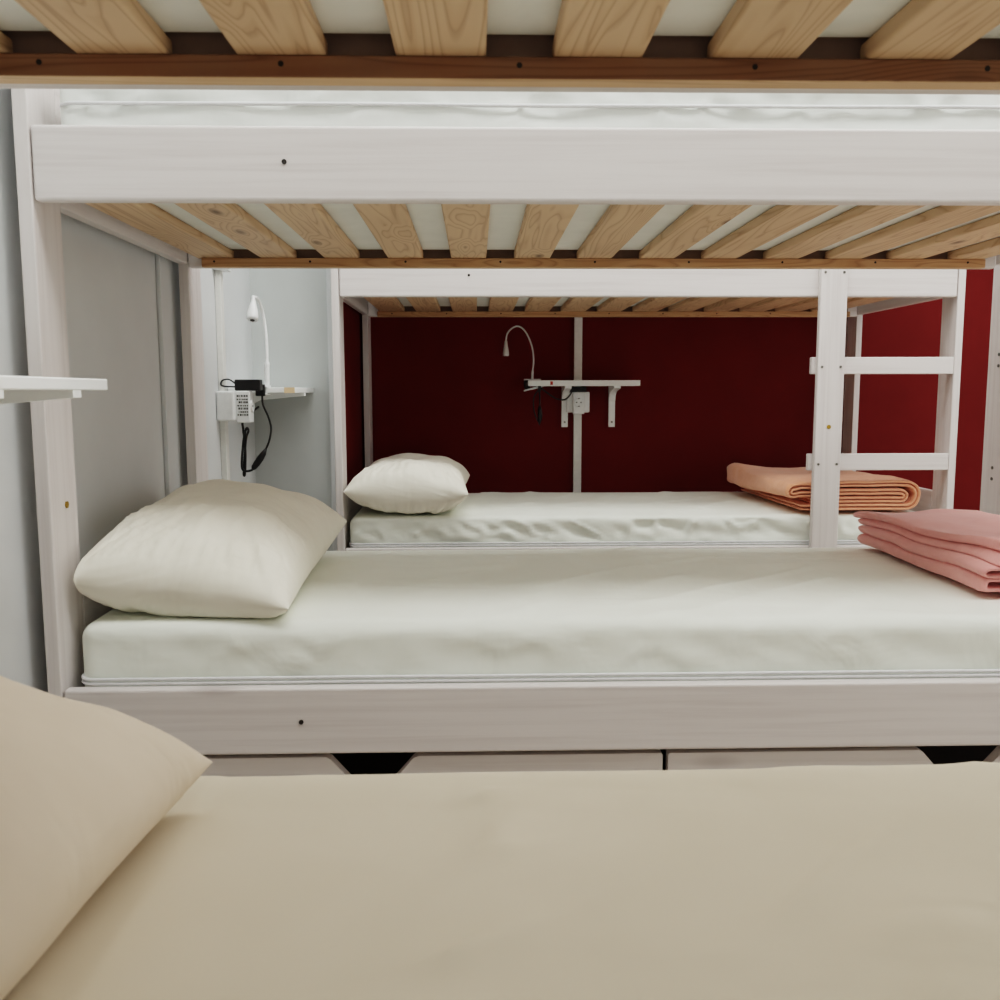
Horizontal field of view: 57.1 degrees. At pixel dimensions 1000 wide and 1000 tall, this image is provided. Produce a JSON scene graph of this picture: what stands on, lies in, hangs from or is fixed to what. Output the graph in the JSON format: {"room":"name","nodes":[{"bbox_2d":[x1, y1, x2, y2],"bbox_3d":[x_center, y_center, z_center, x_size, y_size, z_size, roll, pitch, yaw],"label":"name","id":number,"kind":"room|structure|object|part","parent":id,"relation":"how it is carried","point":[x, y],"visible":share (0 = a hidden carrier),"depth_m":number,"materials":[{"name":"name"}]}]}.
{"room":"dormitory","nodes":[
{"label":"dormitory","id":0,"kind":"room"},
{"bbox_2d":[0,89,255,692],"bbox_3d":[-0.861,-0.698,0.989,0.100,3.000,4.370,0,7,-1],"label":"wall","id":1,"kind":"structure","parent":0,"point":[110,280],"depth_m":1.89,"materials":[{"name":"white paint"}]},
{"bbox_2d":[0,375,106,404],"bbox_3d":[-0.700,-0.057,1.157,0.224,0.195,0.488,0,7,-1],"label":"wall shelf","id":2,"kind":"object","parent":1,"relation":"attached to","point":[13,389],"visible":1,"depth_m":1.27,"materials":[{"name":"white wood"}]},
{"bbox_2d":[155,254,187,495],"bbox_3d":[-0.839,-0.850,2.288,0.012,3.000,0.155,0,7,-1],"label":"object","id":3,"kind":"structure","parent":1,"relation":"attached to","point":[167,271],"depth_m":2.32,"materials":[{"name":"white paint"}]},
{"bbox_2d":[212,268,230,479],"bbox_3d":[-0.829,-0.069,2.836,0.052,1.320,0.070,0,7,-1],"label":"duct","id":4,"kind":"object","parent":1,"relation":"attached to","point":[218,273],"visible":0.28,"depth_m":2.78,"materials":[{"name":"white plastic"}]},
{"bbox_2d":[216,391,254,422],"bbox_3d":[-0.805,-0.285,2.811,0.099,0.096,0.100,0,7,-1],"label":"wall socket","id":5,"kind":"object","parent":1,"relation":"attached to","point":[238,406],"visible":1,"depth_m":2.78,"materials":[{"name":"white plastic"}]},
{"bbox_2d":[220,379,262,390],"bbox_3d":[-0.789,-0.352,2.802,0.121,0.037,0.039,0,7,-1],"label":"power adapter","id":6,"kind":"object","parent":5,"relation":"attached to","point":[240,384],"visible":1,"depth_m":2.79,"materials":[{"name":"black plastic"}]},
{"bbox_2d":[228,387,313,402],"bbox_3d":[-0.756,-0.326,3.063,0.212,0.097,0.339,0,7,-1],"label":"wall shelf","id":7,"kind":"object","parent":1,"relation":"attached to","point":[276,392],"visible":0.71,"depth_m":3.05,"materials":[{"name":"white wood"}]},
{"bbox_2d":[241,295,271,476],"bbox_3d":[-0.770,-0.358,2.937,0.104,0.560,0.316,0,7,-1],"label":"reading lamp","id":8,"kind":"object","parent":7,"relation":"attached to","point":[252,313],"visible":0.94,"depth_m":2.89,"materials":[{"name":"white plastic"}]},
{"bbox_3d":[-0.804,-0.195,3.000,0.039,0.222,0.226,0,7,-1],"label":"cord","id":9,"kind":"part","parent":8,"relation":"part of","materials":[{"name":"black plastic"}]},
{"bbox_2d":[252,449,266,469],"bbox_3d":[-0.760,-0.128,2.899,0.050,0.069,0.021,0,7,-1],"label":"switch","id":10,"kind":"object","parent":8,"relation":"attached to","point":[261,456],"depth_m":2.89,"materials":[{"name":"black plastic"}]},
{"bbox_3d":[-0.732,-0.241,2.888,0.031,0.176,0.008,0,7,-1],"label":"cord","id":11,"kind":"part","parent":8,"relation":"part of","materials":[{"name":"black plastic"}]},
{"bbox_2d":[249,269,332,550],"bbox_3d":[-0.786,-0.998,3.546,0.383,3.000,0.775,0,7,-1],"label":"wall","id":12,"kind":"structure","parent":0,"point":[293,301],"depth_m":3.22,"materials":[{"name":"grey paint"}]},
{"bbox_2d":[343,302,364,485],"bbox_3d":[-0.589,-0.999,3.554,0.012,3.000,0.771,0,7,-1],"label":"wall","id":13,"kind":"structure","parent":0,"point":[353,349],"depth_m":3.66,"materials":[{"name":"red paint"}]},
{"bbox_2d":[326,269,336,550],"bbox_3d":[-0.588,-0.953,3.163,0.030,3.000,0.014,0,7,-1],"label":"trim","id":14,"kind":"structure","parent":13,"relation":"attached to","point":[328,271],"depth_m":3.23,"materials":[{"name":"white paint"}]},
{"bbox_2d":[371,268,993,510],"bbox_3d":[1.052,-1.058,4.028,4.082,3.000,0.100,0,7,-1],"label":"wall","id":15,"kind":"structure","parent":0,"point":[713,394],"depth_m":4.04,"materials":[{"name":"red paint"}]},
{"bbox_2d":[573,317,581,491],"bbox_3d":[0.339,-1.048,3.951,0.035,3.000,0.018,0,7,-1],"label":"duct","id":16,"kind":"object","parent":15,"relation":"attached to","point":[577,418],"visible":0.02,"depth_m":4.03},
{"bbox_2d":[566,392,589,413],"bbox_3d":[0.341,-0.423,4.003,0.100,0.096,0.059,0,7,-1],"label":"wall socket","id":17,"kind":"object","parent":15,"relation":"attached to","point":[578,402],"visible":0.98,"depth_m":3.98,"materials":[{"name":"white plastic"}]},
{"bbox_2d":[569,387,585,391],"bbox_3d":[0.336,-0.480,3.981,0.072,0.021,0.050,0,7,-1],"label":"power adapter","id":18,"kind":"object","parent":17,"relation":"attached to","point":[575,389],"visible":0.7,"depth_m":3.96,"materials":[{"name":"black plastic"}]},
{"bbox_2d":[528,380,639,426],"bbox_3d":[0.351,-0.411,3.941,0.470,0.202,0.185,0,7,-1],"label":"wall shelf","id":19,"kind":"object","parent":15,"relation":"attached to","point":[566,385],"visible":0.91,"depth_m":3.84,"materials":[{"name":"metal"}]},
{"bbox_2d":[503,325,572,424],"bbox_3d":[0.167,-0.524,3.866,0.306,0.417,0.078,-1,7,-10],"label":"reading lamp","id":20,"kind":"object","parent":19,"relation":"attached to","point":[505,349],"visible":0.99,"depth_m":3.85,"materials":[{"name":"silver metal"}]},
{"bbox_3d":[0.152,-0.391,3.854,0.030,0.139,0.010,0,7,-1],"label":"cord","id":21,"kind":"part","parent":20,"relation":"part of","materials":[{"name":"black plastic"}]},
{"bbox_2d":[538,406,541,424],"bbox_3d":[0.168,-0.354,3.857,0.020,0.082,0.020,0,7,-1],"label":"switch","id":22,"kind":"object","parent":20,"relation":"attached to","point":[539,408],"depth_m":3.85,"materials":[{"name":"black plastic"}]},
{"bbox_3d":[0.250,-0.448,3.879,0.167,0.055,0.043,-4,8,-33],"label":"cord","id":23,"kind":"part","parent":20,"relation":"part of","materials":[{"name":"black plastic"}]},
{"bbox_3d":[1.121,0.761,1.652,4.082,0.060,5.245,0,7,-1],"label":"floor","id":24,"kind":"structure","parent":0,"visible":0},
{"bbox_2d":[0,0,999,94],"bbox_3d":[0.273,0.053,0.659,2.122,1.580,0.928,0,7,-1],"label":"bunk bed","id":25,"kind":"object","parent":24,"relation":"on","point":[761,46],"visible":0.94,"depth_m":0.92,"materials":[{"name":"brown wood"}]},
{"bbox_2d":[0,0,999,37],"bbox_3d":[0.269,-0.512,0.548,2.005,0.176,0.793,0,7,-1],"label":"mattress","id":26,"kind":"object","parent":25,"relation":"on","point":[860,18],"visible":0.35,"depth_m":0.88,"materials":[{"name":"white fabric"}]},
{"bbox_3d":[0.262,-0.491,0.961,2.068,0.121,0.025,0,7,-1],"label":"rail","id":27,"kind":"part","parent":25,"relation":"part of","materials":[{"name":"wood"}]},
{"bbox_2d":[3,761,999,999],"bbox_3d":[0.265,0.420,0.657,2.023,0.215,0.801,0,7,-1],"label":"mattress","id":28,"kind":"object","parent":25,"relation":"on","point":[819,882],"visible":0.88,"depth_m":0.74,"materials":[{"name":"beige fabric"}]},
{"bbox_2d":[0,676,211,999],"bbox_3d":[-0.499,0.222,0.565,0.463,0.226,0.691,0,7,-1],"label":"pillow","id":29,"kind":"object","parent":28,"relation":"on","point":[82,784],"visible":1,"depth_m":0.67,"materials":[{"name":"beige fabric"}]},
{"bbox_2d":[11,89,999,776],"bbox_3d":[0.284,-0.110,2.048,2.177,1.580,0.930,0,7,-1],"label":"bunk bed","id":30,"kind":"object","parent":24,"relation":"on","point":[107,178],"visible":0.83,"depth_m":1.63,"materials":[{"name":"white wood"}]},
{"bbox_3d":[-0.781,-0.056,1.613,0.025,1.580,0.105,0,7,-1],"label":"post","id":31,"kind":"part","parent":30,"relation":"part of","materials":[{"name":"white wood"}]},
{"bbox_3d":[-0.802,-0.152,2.430,0.025,1.580,0.105,0,7,-1],"label":"post","id":32,"kind":"part","parent":30,"relation":"part of","materials":[{"name":"white wood"}]},
{"bbox_3d":[-0.230,0.552,1.669,1.049,0.186,0.022,0,7,-1],"label":"drawer","id":33,"kind":"part","parent":30,"relation":"part of","materials":[{"name":"white wood"}]},
{"bbox_3d":[0.267,-0.559,1.541,2.068,0.121,0.025,0,7,-1],"label":"rail","id":34,"kind":"part","parent":30,"relation":"part of","materials":[{"name":"white wood"}]},
{"bbox_2d":[59,89,999,250],"bbox_3d":[0.253,-0.674,1.938,2.005,0.175,0.792,0,7,-1],"label":"mattress","id":35,"kind":"object","parent":30,"relation":"on","point":[77,106],"visible":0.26,"depth_m":1.55,"materials":[{"name":"white fabric"}]},
{"bbox_3d":[0.269,0.387,1.652,2.068,0.121,0.025,0,7,-1],"label":"rail","id":36,"kind":"part","parent":30,"relation":"part of","materials":[{"name":"white wood"}]},
{"bbox_2d":[81,546,999,686],"bbox_3d":[0.249,0.259,2.047,2.023,0.210,0.801,0,7,-1],"label":"mattress","id":37,"kind":"object","parent":30,"relation":"on","point":[631,613],"visible":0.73,"depth_m":1.67,"materials":[{"name":"beige fabric"}]},
{"bbox_2d":[73,479,346,617],"bbox_3d":[-0.565,0.075,1.953,0.381,0.202,0.698,0,7,-1],"label":"pillow","id":38,"kind":"object","parent":37,"relation":"on","point":[214,547],"visible":1,"depth_m":1.68,"materials":[{"name":"beige fabric"}]},
{"bbox_2d":[853,509,999,591],"bbox_3d":[1.101,0.105,2.046,0.366,0.105,0.705,0,7,-1],"label":"blanket","id":39,"kind":"object","parent":37,"relation":"on","point":[962,546],"visible":1,"depth_m":2.06,"materials":[{"name":"pink fabric"}]},
{"bbox_3d":[0.246,-0.654,2.350,2.068,0.121,0.025,0,7,-1],"label":"rail","id":40,"kind":"part","parent":30,"relation":"part of","materials":[{"name":"brown wood"}]},
{"bbox_3d":[0.798,0.546,1.695,0.989,0.186,0.022,0,7,-1],"label":"drawer","id":41,"kind":"part","parent":30,"relation":"part of","materials":[{"name":"white wood"}]},
{"bbox_3d":[1.349,-0.163,2.485,0.025,1.580,0.105,0,7,-1],"label":"post","id":42,"kind":"part","parent":30,"relation":"part of","materials":[{"name":"white wood"}]},
{"bbox_2d":[331,269,965,550],"bbox_3d":[0.492,-0.287,3.559,2.122,1.580,0.954,0,7,-1],"label":"bunk bed","id":43,"kind":"object","parent":24,"relation":"on","point":[831,296],"visible":0.59,"depth_m":3.11,"materials":[{"name":"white wood"}]},
{"bbox_3d":[-0.546,-0.235,3.137,0.025,1.580,0.105,0,7,-1],"label":"post","id":44,"kind":"part","parent":43,"relation":"part of","materials":[{"name":"white wood"}]},
{"bbox_3d":[-0.567,-0.331,3.954,0.025,1.580,0.105,0,7,-1],"label":"post","id":45,"kind":"part","parent":43,"relation":"part of","materials":[{"name":"white wood"}]},
{"bbox_2d":[396,297,689,305],"bbox_3d":[0.488,-0.854,3.462,2.005,0.176,0.789,0,7,-1],"label":"mattress","id":46,"kind":"object","parent":43,"relation":"on","point":[443,301],"visible":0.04,"depth_m":3.62,"materials":[{"name":"white fabric"}]},
{"bbox_3d":[0.504,0.220,3.177,2.068,0.121,0.025,0,7,-1],"label":"rail","id":47,"kind":"part","parent":43,"relation":"part of","materials":[{"name":"white wood"}]},
{"bbox_3d":[0.481,-0.833,3.874,2.068,0.121,0.025,0,7,-1],"label":"rail","id":48,"kind":"part","parent":43,"relation":"part of","materials":[{"name":"wood"}]},
{"bbox_2d":[349,491,914,547],"bbox_3d":[0.482,0.090,3.572,2.028,0.191,0.816,0,7,-1],"label":"mattress","id":49,"kind":"object","parent":43,"relation":"on","point":[664,518],"visible":0.58,"depth_m":3.19,"materials":[{"name":"beige fabric"}]},
{"bbox_2d":[344,453,469,513],"bbox_3d":[-0.325,-0.074,3.453,0.419,0.185,0.740,0,7,-1],"label":"pillow","id":50,"kind":"object","parent":49,"relation":"on","point":[405,483],"visible":1,"depth_m":3.12,"materials":[{"name":"beige fabric"}]},
{"bbox_2d":[727,463,920,510],"bbox_3d":[1.206,-0.061,3.519,0.512,0.122,0.679,0,7,-1],"label":"blanket","id":51,"kind":"object","parent":49,"relation":"on","point":[791,487],"visible":0.84,"depth_m":3.23,"materials":[{"name":"orange fabric"}]},
{"bbox_3d":[0.502,-0.738,3.065,2.068,0.121,0.025,0,7,-1],"label":"rail","id":52,"kind":"part","parent":43,"relation":"part of","materials":[{"name":"white wood"}]},
{"bbox_3d":[1.529,-0.342,4.008,0.025,1.580,0.105,0,7,-1],"label":"post","id":53,"kind":"part","parent":43,"relation":"part of","materials":[{"name":"white wood"}]},
{"bbox_3d":[1.551,-0.246,3.190,0.025,1.580,0.105,0,7,-1],"label":"post","id":54,"kind":"part","parent":43,"relation":"part of","materials":[{"name":"white wood"}]}
]}

